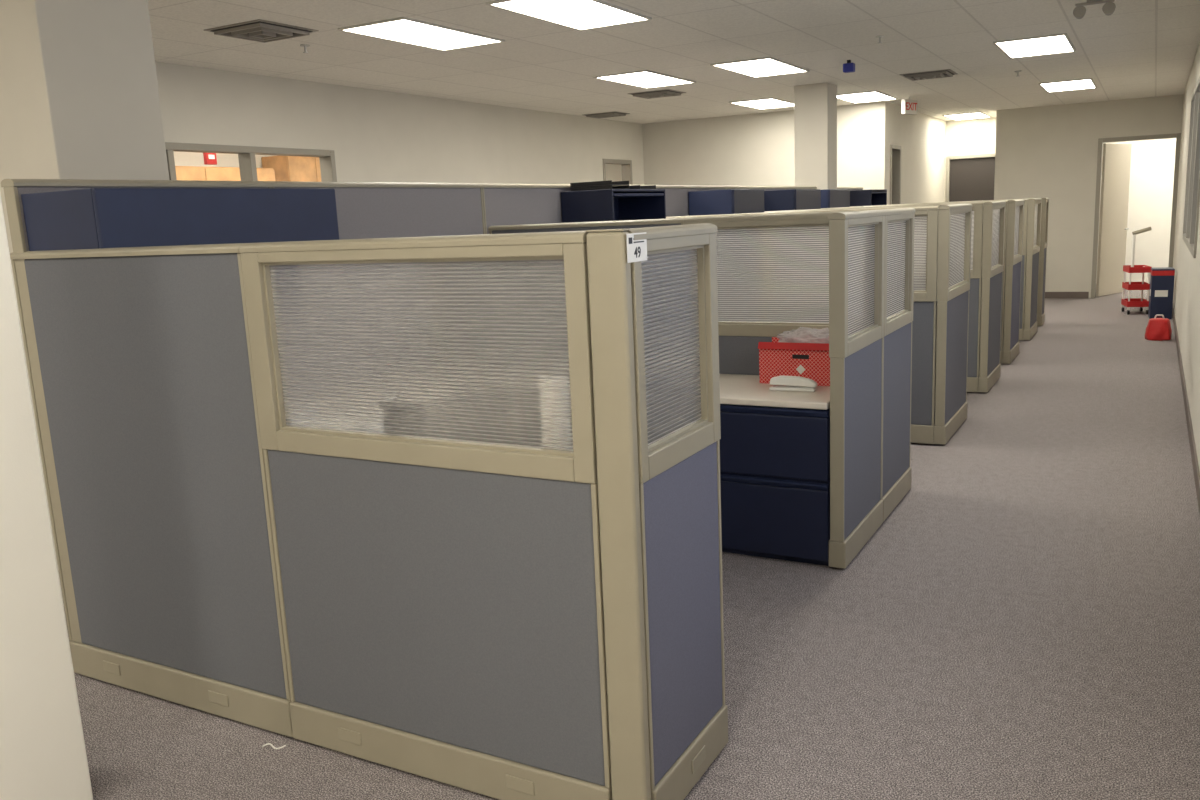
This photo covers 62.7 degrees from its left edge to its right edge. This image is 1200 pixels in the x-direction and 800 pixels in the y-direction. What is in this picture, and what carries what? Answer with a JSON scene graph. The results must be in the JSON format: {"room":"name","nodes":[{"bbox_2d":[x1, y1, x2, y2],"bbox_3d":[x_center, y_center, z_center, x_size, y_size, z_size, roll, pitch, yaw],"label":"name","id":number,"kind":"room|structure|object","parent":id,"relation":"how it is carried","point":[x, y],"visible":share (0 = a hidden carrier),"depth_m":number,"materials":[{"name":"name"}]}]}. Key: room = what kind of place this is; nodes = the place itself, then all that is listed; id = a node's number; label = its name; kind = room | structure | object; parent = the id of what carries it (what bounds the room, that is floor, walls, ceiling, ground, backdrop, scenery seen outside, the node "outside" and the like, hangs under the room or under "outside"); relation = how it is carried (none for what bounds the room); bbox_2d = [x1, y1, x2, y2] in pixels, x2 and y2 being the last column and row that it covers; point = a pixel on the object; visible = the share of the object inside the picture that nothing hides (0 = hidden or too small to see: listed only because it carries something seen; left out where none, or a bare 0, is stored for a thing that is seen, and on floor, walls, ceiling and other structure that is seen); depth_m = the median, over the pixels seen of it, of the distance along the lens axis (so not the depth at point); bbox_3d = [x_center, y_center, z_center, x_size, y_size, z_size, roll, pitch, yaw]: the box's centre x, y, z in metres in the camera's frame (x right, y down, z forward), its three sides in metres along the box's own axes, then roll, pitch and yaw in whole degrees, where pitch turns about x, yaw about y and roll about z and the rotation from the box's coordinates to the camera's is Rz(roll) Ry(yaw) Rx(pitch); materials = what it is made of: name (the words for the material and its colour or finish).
{"room":"open-plan office","nodes":[
{"label":"open-plan office","id":0,"kind":"room"},
{"bbox_2d":[0,194,92,799],"bbox_3d":[-1.695,-0.251,2.470,0.316,2.891,0.284,3,12,29],"label":"wall pillar","id":1,"kind":"structure","parent":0,"point":[43,756],"depth_m":2.58,"materials":[{"name":"paint"}]},
{"bbox_2d":[0,0,168,570],"bbox_3d":[-2.407,-0.632,4.662,0.553,2.891,0.553,3,12,29],"label":"column","id":2,"kind":"structure","parent":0,"point":[79,92],"depth_m":4.31,"materials":[{"name":"paint"}]},
{"bbox_2d":[173,151,276,167],"bbox_3d":[-4.698,-1.978,12.370,0.120,2.891,12.640,3,12,29],"label":"wall","id":3,"kind":"structure","parent":0,"point":[180,158],"depth_m":11.99,"materials":[{"name":"paint"}]},
{"bbox_2d":[155,62,643,184],"bbox_3d":[-3.359,-1.216,7.997,0.120,2.891,16.590,3,12,29],"label":"wall","id":4,"kind":"structure","parent":0,"point":[373,135],"depth_m":10.01,"materials":[{"name":"paint"}]},
{"bbox_2d":[165,142,336,181],"bbox_3d":[-3.012,-1.702,8.574,0.150,0.971,1.935,3,12,29],"label":"window","id":5,"kind":"structure","parent":4,"relation":"in","point":[246,154],"depth_m":8.47,"materials":[{"name":"grey metal"}]},
{"bbox_2d":[602,159,632,184],"bbox_3d":[0.245,-2.311,14.421,0.150,2.350,0.877,3,12,29],"label":"door","id":6,"kind":"structure","parent":4,"relation":"in","point":[626,165],"depth_m":14.52,"materials":[{"name":"beige wood"}]},
{"bbox_2d":[605,164,621,181],"bbox_3d":[1.408,-2.967,16.167,6.800,2.891,0.120,3,12,29],"label":"wall","id":7,"kind":"structure","parent":0,"point":[613,171],"depth_m":16.58,"materials":[{"name":"paint"}]},
{"bbox_2d":[58,289,1199,799],"bbox_3d":[0.225,-0.392,10.858,15.168,0.100,25.280,3,12,29],"label":"floor","id":8,"kind":"structure","parent":0,"point":[1023,623],"depth_m":3.57,"materials":[{"name":"carpet"}]},
{"bbox_2d":[1,179,272,643],"bbox_3d":[-1.668,0.031,3.926,0.076,1.773,1.121,3,12,29],"label":"partition panel","id":9,"kind":"object","parent":8,"relation":"on","point":[13,188],"visible":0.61,"depth_m":3.44,"materials":[{"name":"beige metal"}]},
{"bbox_2d":[21,188,338,250],"bbox_3d":[-1.492,-0.557,3.689,0.407,0.443,1.063,3,12,29],"label":"overhead cabinet","id":10,"kind":"object","parent":9,"relation":"attached to","point":[90,218],"visible":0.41,"depth_m":3.36,"materials":[{"name":"blue metal"}]},
{"bbox_2d":[10,243,292,736],"bbox_3d":[-1.471,0.272,3.244,1.121,1.533,0.080,3,12,29],"label":"partition panel","id":11,"kind":"object","parent":8,"relation":"on","point":[145,356],"visible":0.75,"depth_m":3.17,"materials":[{"name":"grey fabric"}]},
{"bbox_2d":[103,660,120,674],"bbox_3d":[-1.730,0.949,3.490,0.090,0.040,0.004,3,12,29],"label":"outlet","id":12,"kind":"object","parent":11,"relation":"attached to","point":[110,667],"depth_m":3.49,"materials":[{"name":"beige plastic"}]},
{"bbox_2d":[208,690,228,706],"bbox_3d":[-1.249,0.978,3.225,0.090,0.040,0.004,3,12,29],"label":"outlet","id":13,"kind":"object","parent":11,"relation":"attached to","point":[216,698],"depth_m":3.22,"materials":[{"name":"beige plastic"}]},
{"bbox_2d":[175,166,275,180],"bbox_3d":[-4.580,-1.613,11.921,0.493,2.330,1.580,3,12,29],"label":"tall cabinet","id":14,"kind":"object","parent":8,"relation":"on","point":[196,173],"visible":0.14,"depth_m":11.51,"materials":[{"name":"orange wood"}]},
{"bbox_2d":[262,743,285,748],"bbox_3d":[-1.014,1.075,3.056,0.073,0.011,0.026,-1,11,6],"label":"string","id":15,"kind":"object","parent":8,"relation":"on","point":[267,743],"visible":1,"depth_m":3.06,"materials":[{"name":"white fabric"}]},
{"bbox_2d":[261,156,321,181],"bbox_3d":[-3.860,-1.971,13.191,0.493,2.500,0.948,3,12,29],"label":"tall cabinet","id":16,"kind":"object","parent":8,"relation":"on","point":[286,168],"visible":0.22,"depth_m":12.62,"materials":[{"name":"orange wood"}]},
{"bbox_2d":[269,181,484,239],"bbox_3d":[-1.024,-0.213,5.069,0.076,1.773,1.547,3,12,29],"label":"partition panel","id":17,"kind":"object","parent":8,"relation":"on","point":[365,210],"visible":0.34,"depth_m":4.99,"materials":[{"name":"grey fabric"}]},
{"bbox_2d":[239,231,611,799],"bbox_3d":[-0.485,0.330,2.700,1.132,1.533,0.080,3,12,29],"label":"partition panel","id":18,"kind":"object","parent":8,"relation":"on","point":[425,405],"visible":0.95,"depth_m":2.64,"materials":[{"name":"grey fabric"}]},
{"bbox_2d":[338,727,361,744],"bbox_3d":[-0.749,1.007,2.950,0.090,0.040,0.004,3,12,29],"label":"outlet","id":19,"kind":"object","parent":18,"relation":"attached to","point":[346,735],"depth_m":2.95,"materials":[{"name":"beige plastic"}]},
{"bbox_2d":[506,774,534,795],"bbox_3d":[-0.216,1.038,2.656,0.090,0.040,0.004,3,12,29],"label":"outlet","id":20,"kind":"object","parent":18,"relation":"attached to","point":[516,784],"depth_m":2.65,"materials":[{"name":"beige plastic"}]},
{"bbox_2d":[481,183,619,233],"bbox_3d":[-0.216,-0.519,6.504,0.076,1.773,1.800,3,12,29],"label":"partition panel","id":21,"kind":"object","parent":8,"relation":"on","point":[503,204],"visible":0.12,"depth_m":5.91,"materials":[{"name":"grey fabric"}]},
{"bbox_2d":[561,189,665,222],"bbox_3d":[0.108,-1.169,6.561,0.375,0.443,0.774,3,12,29],"label":"bin","id":22,"kind":"object","parent":21,"relation":"attached to","point":[606,204],"visible":0.53,"depth_m":6.28,"materials":[{"name":"blue paint"}]},
{"bbox_2d":[570,185,628,190],"bbox_3d":[0.000,-1.358,6.314,0.300,0.026,0.240,3,12,29],"label":"tray","id":23,"kind":"object","parent":22,"relation":"on","point":[601,187],"visible":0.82,"depth_m":6.23,"materials":[{"name":"black plastic"}]},
{"bbox_2d":[570,180,628,186],"bbox_3d":[-0.001,-1.384,6.309,0.300,0.026,0.240,3,12,29],"label":"tray","id":24,"kind":"object","parent":23,"relation":"on","point":[594,183],"visible":0.86,"depth_m":6.23,"materials":[{"name":"black plastic"}]},
{"bbox_2d":[629,185,655,188],"bbox_3d":[0.191,-1.430,6.652,0.300,0.026,0.240,3,12,29],"label":"tray","id":25,"kind":"object","parent":22,"relation":"on","point":[632,186],"visible":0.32,"depth_m":6.68,"materials":[{"name":"black plastic"}]},
{"bbox_2d":[488,218,683,233],"bbox_3d":[-0.056,-0.215,5.499,1.215,1.533,0.076,3,12,29],"label":"partition panel","id":26,"kind":"object","parent":8,"relation":"on","point":[622,224],"visible":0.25,"depth_m":5.33,"materials":[{"name":"beige metal"}]},
{"bbox_2d":[586,229,650,799],"bbox_3d":[0.051,0.364,2.392,0.101,1.534,0.036,3,12,29],"label":"post","id":27,"kind":"object","parent":8,"relation":"on","point":[609,272],"visible":0.98,"depth_m":2.35,"materials":[{"name":"beige metal"}]},
{"bbox_2d":[610,223,727,799],"bbox_3d":[0.201,0.316,2.613,0.080,1.533,0.500,3,12,29],"label":"partition panel","id":28,"kind":"object","parent":8,"relation":"on","point":[675,293],"visible":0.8,"depth_m":2.59,"materials":[{"name":"blue fabric"}]},
{"bbox_2d":[626,232,646,262],"bbox_3d":[0.085,-0.350,2.262,0.001,0.065,0.100,3,12,29],"label":"sticker","id":29,"kind":"object","parent":28,"relation":"attached to","point":[636,249],"visible":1,"depth_m":2.26,"materials":[{"name":"paper"}]},
{"bbox_2d":[692,745,705,773],"bbox_3d":[0.275,1.000,2.740,0.004,0.040,0.090,3,12,29],"label":"outlet","id":30,"kind":"object","parent":28,"relation":"attached to","point":[699,755],"depth_m":2.74,"materials":[{"name":"beige plastic"}]},
{"bbox_2d":[629,185,726,216],"bbox_3d":[0.676,-0.857,8.087,0.076,1.773,1.895,3,12,29],"label":"partition panel","id":31,"kind":"object","parent":8,"relation":"on","point":[677,201],"visible":0.19,"depth_m":7.87,"materials":[{"name":"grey fabric"}]},
{"bbox_2d":[688,189,763,215],"bbox_3d":[1.075,-1.529,8.245,0.407,0.443,0.711,3,12,29],"label":"bin","id":32,"kind":"object","parent":31,"relation":"attached to","point":[728,201],"visible":0.41,"depth_m":7.95,"materials":[{"name":"blue paint"}]},
{"bbox_2d":[666,212,774,218],"bbox_3d":[0.759,-0.551,7.090,1.073,1.533,0.076,3,12,29],"label":"partition panel","id":33,"kind":"object","parent":8,"relation":"on","point":[766,212],"visible":0.04,"depth_m":6.86,"materials":[{"name":"beige metal"}]},
{"bbox_2d":[726,186,785,190],"bbox_3d":[1.527,-1.179,9.596,0.076,1.773,1.626,3,12,29],"label":"partition panel","id":34,"kind":"object","parent":8,"relation":"on","point":[766,188],"visible":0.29,"depth_m":9.47,"materials":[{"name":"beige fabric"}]},
{"bbox_2d":[764,189,820,210],"bbox_3d":[1.857,-1.825,9.632,0.407,0.443,0.790,3,12,29],"label":"bin","id":35,"kind":"object","parent":34,"relation":"attached to","point":[792,199],"visible":0.37,"depth_m":9.29,"materials":[{"name":"blue paint"}]},
{"bbox_2d":[719,404,829,565],"bbox_3d":[0.727,0.322,4.734,0.913,0.715,0.581,3,12,29],"label":"file","id":36,"kind":"object","parent":8,"relation":"on","point":[775,461],"visible":0.44,"depth_m":4.39,"materials":[{"name":"blue paint"}]},
{"bbox_2d":[719,374,829,409],"bbox_3d":[0.206,0.270,5.049,2.125,0.747,0.619,3,12,29],"label":"countertop","id":37,"kind":"structure","parent":8,"relation":"on","point":[735,389],"depth_m":4.44,"materials":[{"name":"laminate"}]},
{"bbox_2d":[769,375,817,391],"bbox_3d":[0.887,-0.077,4.520,0.218,0.067,0.046,2,12,25],"label":"stapler","id":38,"kind":"object","parent":37,"relation":"on","point":[790,383],"visible":1,"depth_m":4.50,"materials":[{"name":"white plastic"}]},
{"bbox_2d":[773,385,815,387],"bbox_3d":[0.892,-0.060,4.521,0.193,0.005,0.021,2,12,25],"label":"magazine","id":39,"kind":"object","parent":38,"relation":"on","point":[775,386],"depth_m":4.51,"materials":[{"name":"paper"}]},
{"bbox_2d":[758,337,829,385],"bbox_3d":[0.986,-0.185,4.707,0.410,0.201,0.208,3,12,29],"label":"box","id":40,"kind":"object","parent":37,"relation":"on","point":[809,358],"visible":0.63,"depth_m":4.65,"materials":[{"name":"red cardboard"}]},
{"bbox_2d":[683,210,867,374],"bbox_3d":[0.884,-0.160,4.981,0.931,1.533,0.076,3,12,29],"label":"partition panel","id":41,"kind":"object","parent":8,"relation":"on","point":[773,269],"visible":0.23,"depth_m":4.91,"materials":[{"name":"grey plastic"}]},
{"bbox_2d":[785,186,816,189],"bbox_3d":[2.179,-1.426,10.753,0.076,1.773,1.073,3,12,29],"label":"partition panel","id":42,"kind":"object","parent":8,"relation":"on","point":[787,187],"visible":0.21,"depth_m":10.52,"materials":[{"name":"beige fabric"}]},
{"bbox_2d":[821,189,849,207],"bbox_3d":[2.391,-2.027,10.579,0.407,0.443,0.790,3,12,29],"label":"bin","id":43,"kind":"object","parent":42,"relation":"attached to","point":[830,198],"visible":0.19,"depth_m":10.30,"materials":[{"name":"grey fabric"}]},
{"bbox_2d":[764,208,849,212],"bbox_3d":[1.690,-0.903,8.741,1.073,1.533,0.076,3,12,29],"label":"partition panel","id":44,"kind":"object","parent":8,"relation":"on","point":[831,208],"visible":0.04,"depth_m":8.50,"materials":[{"name":"grey fabric"}]},
{"bbox_2d":[837,187,862,189],"bbox_3d":[3.033,-1.750,12.269,0.076,1.773,1.642,3,12,29],"label":"partition panel","id":45,"kind":"object","parent":8,"relation":"on","point":[850,188],"visible":0.16,"depth_m":12.33,"materials":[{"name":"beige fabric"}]},
{"bbox_2d":[850,189,886,206],"bbox_3d":[3.254,-2.360,12.143,0.375,0.443,0.790,3,12,29],"label":"bin","id":46,"kind":"object","parent":45,"relation":"attached to","point":[871,197],"visible":0.3,"depth_m":11.79,"materials":[{"name":"blue paint"}]},
{"bbox_2d":[821,205,891,208],"bbox_3d":[2.437,-1.187,10.067,1.073,1.533,0.076,3,12,29],"label":"partition panel","id":47,"kind":"object","parent":8,"relation":"on","point":[886,205],"visible":0.03,"depth_m":9.83,"materials":[{"name":"grey fabric"}]},
{"bbox_2d":[828,210,885,568],"bbox_3d":[1.173,-0.079,4.479,0.076,1.533,0.702,3,12,29],"label":"partition panel","id":48,"kind":"object","parent":8,"relation":"on","point":[856,238],"visible":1,"depth_m":4.36,"materials":[{"name":"grey fabric"}]},
{"bbox_2d":[774,205,939,443],"bbox_3d":[1.695,-0.496,6.574,1.064,1.533,0.076,3,12,29],"label":"partition panel","id":49,"kind":"object","parent":8,"relation":"on","point":[924,323],"visible":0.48,"depth_m":6.33,"materials":[{"name":"grey fabric"}]},
{"bbox_2d":[851,203,926,206],"bbox_3d":[3.276,-1.504,11.556,1.073,1.533,0.076,3,12,29],"label":"partition panel","id":50,"kind":"object","parent":8,"relation":"on","point":[920,203],"visible":0.02,"depth_m":11.37,"materials":[{"name":"grey fabric"}]},
{"bbox_2d":[881,208,914,521],"bbox_3d":[1.504,-0.204,5.065,0.076,1.533,0.666,3,12,29],"label":"partition panel","id":51,"kind":"object","parent":8,"relation":"on","point":[899,222],"visible":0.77,"depth_m":5.07,"materials":[{"name":"grey fabric"}]},
{"bbox_2d":[850,202,983,391],"bbox_3d":[2.623,-0.849,8.226,1.059,1.533,0.076,3,12,29],"label":"partition panel","id":52,"kind":"object","parent":8,"relation":"on","point":[975,292],"visible":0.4,"depth_m":7.97,"materials":[{"name":"grey fabric"}]},
{"bbox_2d":[892,200,1007,363],"bbox_3d":[3.367,-1.132,9.554,1.051,1.533,0.076,3,12,29],"label":"partition panel","id":53,"kind":"object","parent":8,"relation":"on","point":[1004,265],"visible":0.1,"depth_m":9.31,"materials":[{"name":"grey fabric"}]},
{"bbox_2d":[933,203,971,444],"bbox_3d":[2.389,-0.543,6.655,0.076,1.533,0.884,3,12,29],"label":"partition panel","id":54,"kind":"object","parent":8,"relation":"on","point":[954,220],"visible":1,"depth_m":6.49,"materials":[{"name":"grey fabric"}]},
{"bbox_2d":[927,199,1027,339],"bbox_3d":[4.206,-1.450,11.043,1.051,1.533,0.076,3,12,29],"label":"partition panel","id":55,"kind":"object","parent":8,"relation":"on","point":[1023,266],"visible":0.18,"depth_m":10.79,"materials":[{"name":"grey fabric"}]},
{"bbox_2d":[978,201,1005,391],"bbox_3d":[3.292,-0.887,8.267,0.076,1.533,0.789,3,12,29],"label":"partition panel","id":56,"kind":"object","parent":8,"relation":"on","point":[994,211],"visible":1,"depth_m":8.09,"materials":[{"name":"grey fabric"}]},
{"bbox_2d":[1002,199,1023,363],"bbox_3d":[4.017,-1.164,9.570,0.076,1.533,0.726,3,12,29],"label":"partition panel","id":57,"kind":"object","parent":8,"relation":"on","point":[1015,208],"visible":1,"depth_m":9.38,"materials":[{"name":"blue fabric"}]},
{"bbox_2d":[1023,198,1041,339],"bbox_3d":[4.864,-1.485,11.073,0.076,1.533,0.757,3,12,29],"label":"partition panel","id":58,"kind":"object","parent":8,"relation":"on","point":[1035,204],"visible":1,"depth_m":10.86,"materials":[{"name":"grey fabric"}]},
{"bbox_2d":[1037,198,1048,325],"bbox_3d":[5.397,-1.687,12.020,0.076,1.533,0.346,3,12,29],"label":"partition panel","id":59,"kind":"object","parent":8,"relation":"on","point":[1045,201],"visible":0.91,"depth_m":11.93,"materials":[{"name":"grey fabric"}]},
{"bbox_2d":[1121,227,1151,314],"bbox_3d":[7.005,-1.694,12.846,0.260,1.121,0.420,1,11,18],"label":"utility cart","id":60,"kind":"object","parent":8,"relation":"on","point":[1128,302],"visible":0.86,"depth_m":12.72,"materials":[{"name":"red plastic"}]},
{"bbox_2d":[1121,298,1148,306],"bbox_3d":[7.024,-1.277,12.925,0.260,0.075,0.400,1,11,18],"label":"shelf","id":61,"kind":"object","parent":60,"relation":"attached to","point":[1128,302],"depth_m":12.77,"materials":[{"name":"red plastic"}]},
{"bbox_2d":[1122,282,1149,289],"bbox_3d":[7.014,-1.493,12.884,0.260,0.075,0.400,1,11,18],"label":"shelf","id":62,"kind":"object","parent":60,"relation":"attached to","point":[1125,285],"depth_m":12.72,"materials":[{"name":"red plastic"}]},
{"bbox_2d":[1123,265,1151,272],"bbox_3d":[7.005,-1.709,12.843,0.260,0.075,0.400,1,11,18],"label":"shelf","id":63,"kind":"object","parent":60,"relation":"attached to","point":[1126,268],"depth_m":12.68,"materials":[{"name":"red plastic"}]},
{"bbox_2d":[1145,314,1171,340],"bbox_3d":[5.992,-0.784,10.565,0.252,0.268,0.262,3,12,29],"label":"bag","id":64,"kind":"object","parent":8,"relation":"on","point":[1158,329],"visible":1,"depth_m":10.48,"materials":[{"name":"red plastic"}]},
{"bbox_2d":[1148,267,1174,318],"bbox_3d":[6.998,-1.331,12.282,0.242,0.620,0.302,3,12,25],"label":"trash bin","id":65,"kind":"object","parent":8,"relation":"on","point":[1161,278],"visible":0.93,"depth_m":12.15,"materials":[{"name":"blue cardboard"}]},
{"bbox_2d":[148,0,1199,123],"bbox_3d":[0.093,-3.329,10.305,15.168,0.100,25.280,3,12,29],"label":"ceiling","id":66,"kind":"structure","parent":0,"point":[1145,48],"depth_m":8.16,"materials":[{"name":"tile"}]},
{"bbox_2d":[203,153,216,164],"bbox_3d":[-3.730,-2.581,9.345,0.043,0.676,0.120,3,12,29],"label":"wall sign","id":67,"kind":"object","parent":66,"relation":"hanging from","point":[209,158],"visible":0.53,"depth_m":9.38,"materials":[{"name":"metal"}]},
{"bbox_2d":[204,19,318,42],"bbox_3d":[-2.257,-2.451,6.583,0.520,0.042,0.520,3,12,29],"label":"ceiling vent","id":68,"kind":"object","parent":66,"relation":"in","point":[259,30],"visible":1,"depth_m":6.50,"materials":[{"name":"grey metal"}]},
{"bbox_2d":[300,44,309,52],"bbox_3d":[-2.152,-2.564,7.194,0.070,0.055,0.070,3,12,29],"label":"sprinkler","id":69,"kind":"object","parent":66,"relation":"attached to","point":[301,45],"visible":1,"depth_m":7.18,"materials":[{"name":"metal"}]},
{"bbox_2d":[338,17,504,50],"bbox_3d":[-1.236,-2.587,6.988,0.577,0.014,1.153,3,12,29],"label":"recessed light","id":70,"kind":"object","parent":66,"relation":"in","point":[406,30],"visible":1,"depth_m":6.92,"materials":[{"name":"beige plastic"}]},
{"bbox_2d":[485,0,651,30],"bbox_3d":[-0.172,-2.525,6.402,0.577,0.014,1.153,3,12,29],"label":"recessed light","id":71,"kind":"object","parent":66,"relation":"in","point":[579,15],"visible":1,"depth_m":6.42,"materials":[{"name":"beige plastic"}]},
{"bbox_2d":[584,111,629,117],"bbox_3d":[0.081,-3.781,13.098,0.510,0.042,0.410,3,12,29],"label":"ceiling vent","id":72,"kind":"object","parent":66,"relation":"in","point":[614,113],"visible":1,"depth_m":13.00,"materials":[{"name":"grey metal"}]},
{"bbox_2d":[593,70,695,87],"bbox_3d":[0.464,-3.201,9.846,0.577,0.014,1.153,3,12,29],"label":"recessed light","id":73,"kind":"object","parent":66,"relation":"in","point":[643,78],"visible":1,"depth_m":9.79,"materials":[{"name":"beige plastic"}]},
{"bbox_2d":[628,89,685,98],"bbox_3d":[0.640,-3.420,11.043,0.510,0.042,0.460,3,12,29],"label":"ceiling vent","id":74,"kind":"object","parent":66,"relation":"in","point":[666,92],"visible":1,"depth_m":10.94,"materials":[{"name":"grey metal"}]},
{"bbox_2d":[710,57,809,77],"bbox_3d":[1.540,-3.161,9.377,0.577,0.014,1.153,3,12,29],"label":"recessed light","id":75,"kind":"object","parent":66,"relation":"in","point":[765,66],"visible":1,"depth_m":9.32,"materials":[{"name":"beige plastic"}]},
{"bbox_2d":[729,98,793,109],"bbox_3d":[2.135,-3.804,12.650,0.577,0.014,1.153,3,12,29],"label":"recessed light","id":76,"kind":"object","parent":66,"relation":"in","point":[765,103],"visible":0.83,"depth_m":12.57,"materials":[{"name":"beige plastic"}]},
{"bbox_2d":[843,60,854,72],"bbox_3d":[2.320,-3.110,9.176,0.100,0.110,0.080,3,12,29],"label":"ceiling sensor","id":77,"kind":"object","parent":66,"relation":"attached to","point":[848,67],"visible":1,"depth_m":9.15,"materials":[{"name":"blue plastic"}]},
{"bbox_2d":[837,91,897,102],"bbox_3d":[3.333,-3.810,12.398,0.577,0.014,1.153,3,12,29],"label":"recessed light","id":78,"kind":"object","parent":66,"relation":"in","point":[868,96],"visible":0.83,"depth_m":12.36,"materials":[{"name":"beige plastic"}]},
{"bbox_2d":[876,35,883,43],"bbox_3d":[2.252,-2.899,7.924,0.070,0.055,0.070,3,12,29],"label":"sprinkler","id":79,"kind":"object","parent":66,"relation":"attached to","point":[879,36],"visible":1,"depth_m":7.91,"materials":[{"name":"metal"}]},
{"bbox_2d":[901,96,916,114],"bbox_3d":[3.969,-3.779,12.636,0.280,0.220,0.061,-12,14,-40],"label":"exit sign","id":80,"kind":"object","parent":66,"relation":"hanging from","point":[909,107],"visible":1,"depth_m":12.59,"materials":[{"name":"white plastic"}]},
{"bbox_2d":[899,69,957,80],"bbox_3d":[3.490,-3.437,10.451,0.510,0.042,0.480,3,12,29],"label":"ceiling vent","id":81,"kind":"object","parent":66,"relation":"in","point":[947,72],"visible":1,"depth_m":10.35,"materials":[{"name":"grey metal"}]},
{"bbox_2d":[942,112,991,119],"bbox_3d":[5.953,-4.597,15.956,0.577,0.014,1.153,3,12,29],"label":"recessed light","id":82,"kind":"object","parent":66,"relation":"in","point":[974,115],"visible":1,"depth_m":15.90,"materials":[{"name":"beige plastic"}]},
{"bbox_2d":[993,33,1075,58],"bbox_3d":[3.906,-3.163,8.819,0.577,0.014,1.153,3,12,29],"label":"recessed light","id":83,"kind":"object","parent":66,"relation":"in","point":[1056,43],"visible":1,"depth_m":8.75,"materials":[{"name":"beige plastic"}]},
{"bbox_2d":[1038,78,1096,91],"bbox_3d":[5.759,-3.865,12.108,0.577,0.014,1.153,3,12,29],"label":"recessed light","id":84,"kind":"object","parent":66,"relation":"in","point":[1088,83],"visible":1,"depth_m":12.05,"materials":[{"name":"beige plastic"}]},
{"bbox_2d":[1073,0,1115,18],"bbox_3d":[3.385,-2.690,6.742,0.263,0.129,0.100,3,12,29],"label":"emergency light","id":85,"kind":"object","parent":66,"relation":"attached to","point":[1108,8],"visible":1,"depth_m":6.72,"materials":[{"name":"beige plastic"}]},
{"bbox_2d":[642,101,886,189],"bbox_3d":[2.302,-2.648,14.256,3.602,2.891,0.120,3,12,29],"label":"wall","id":86,"kind":"structure","parent":0,"point":[756,149],"depth_m":14.06,"materials":[{"name":"paint"}]},
{"bbox_2d":[794,83,836,189],"bbox_3d":[2.478,-2.098,11.290,0.379,2.891,0.379,3,12,29],"label":"column","id":87,"kind":"structure","parent":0,"point":[815,105],"depth_m":10.97,"materials":[{"name":"paint"}]},
{"bbox_2d":[887,102,945,204],"bbox_3d":[4.892,-2.963,15.312,0.120,2.891,4.304,3,12,29],"label":"wall","id":88,"kind":"structure","parent":0,"point":[921,137],"depth_m":15.03,"materials":[{"name":"paint"}]},
{"bbox_2d":[890,144,900,203],"bbox_3d":[4.110,-2.396,13.952,0.150,2.350,0.624,3,12,29],"label":"door","id":89,"kind":"structure","parent":88,"relation":"in","point":[895,150],"depth_m":14.00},
{"bbox_2d":[944,117,995,201],"bbox_3d":[6.448,-3.339,16.938,0.995,2.891,0.120,3,12,29],"label":"wall","id":90,"kind":"structure","parent":0,"point":[968,136],"depth_m":16.72,"materials":[{"name":"paint"}]},
{"bbox_2d":[945,153,994,201],"bbox_3d":[6.461,-3.050,16.992,0.956,2.303,0.150,3,12,29],"label":"door","id":91,"kind":"structure","parent":90,"relation":"in","point":[968,177],"depth_m":16.87,"materials":[{"name":"wood"}]},
{"bbox_2d":[994,94,1183,297],"bbox_3d":[7.282,-2.990,14.882,2.481,2.891,0.120,3,12,29],"label":"wall","id":92,"kind":"structure","parent":0,"point":[1051,152],"depth_m":14.91,"materials":[{"name":"paint"}]},
{"bbox_2d":[1045,292,1088,297],"bbox_3d":[6.836,-1.635,15.345,1.394,0.100,0.012,3,12,29],"label":"baseboard","id":93,"kind":"structure","parent":92,"relation":"attached to","point":[1047,294],"depth_m":15.15,"materials":[{"name":"rubber"}]},
{"bbox_2d":[1091,133,1180,297],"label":"door","id":94,"kind":"structure","parent":92,"relation":"in","point":[1114,168],"depth_m":14.99,"materials":[{"name":"beige paint"}]},
{"bbox_2d":[1096,138,1175,282],"bbox_3d":[9.345,-3.436,16.760,3.950,2.891,0.120,3,12,29],"label":"wall","id":95,"kind":"structure","parent":0,"point":[1152,165],"depth_m":16.72,"materials":[{"name":"paint"}]},
{"bbox_2d":[1173,41,1199,470],"bbox_3d":[3.691,-1.132,5.865,0.120,2.891,19.712,3,12,29],"label":"wall","id":96,"kind":"structure","parent":0,"point":[1186,294],"depth_m":8.54,"materials":[{"name":"paint"}]},
{"bbox_2d":[1172,307,1199,515],"bbox_3d":[3.666,0.246,6.103,0.012,0.100,19.592,3,12,29],"label":"baseboard","id":97,"kind":"structure","parent":96,"relation":"attached to","point":[1196,471],"depth_m":6.47,"materials":[{"name":"rubber"}]},
{"bbox_2d":[1183,76,1199,257],"bbox_3d":[5.135,-2.010,8.391,0.150,1.398,3.373,3,12,29],"label":"window","id":98,"kind":"structure","parent":96,"relation":"in","point":[1192,194],"depth_m":8.78,"materials":[{"name":"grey glass"}]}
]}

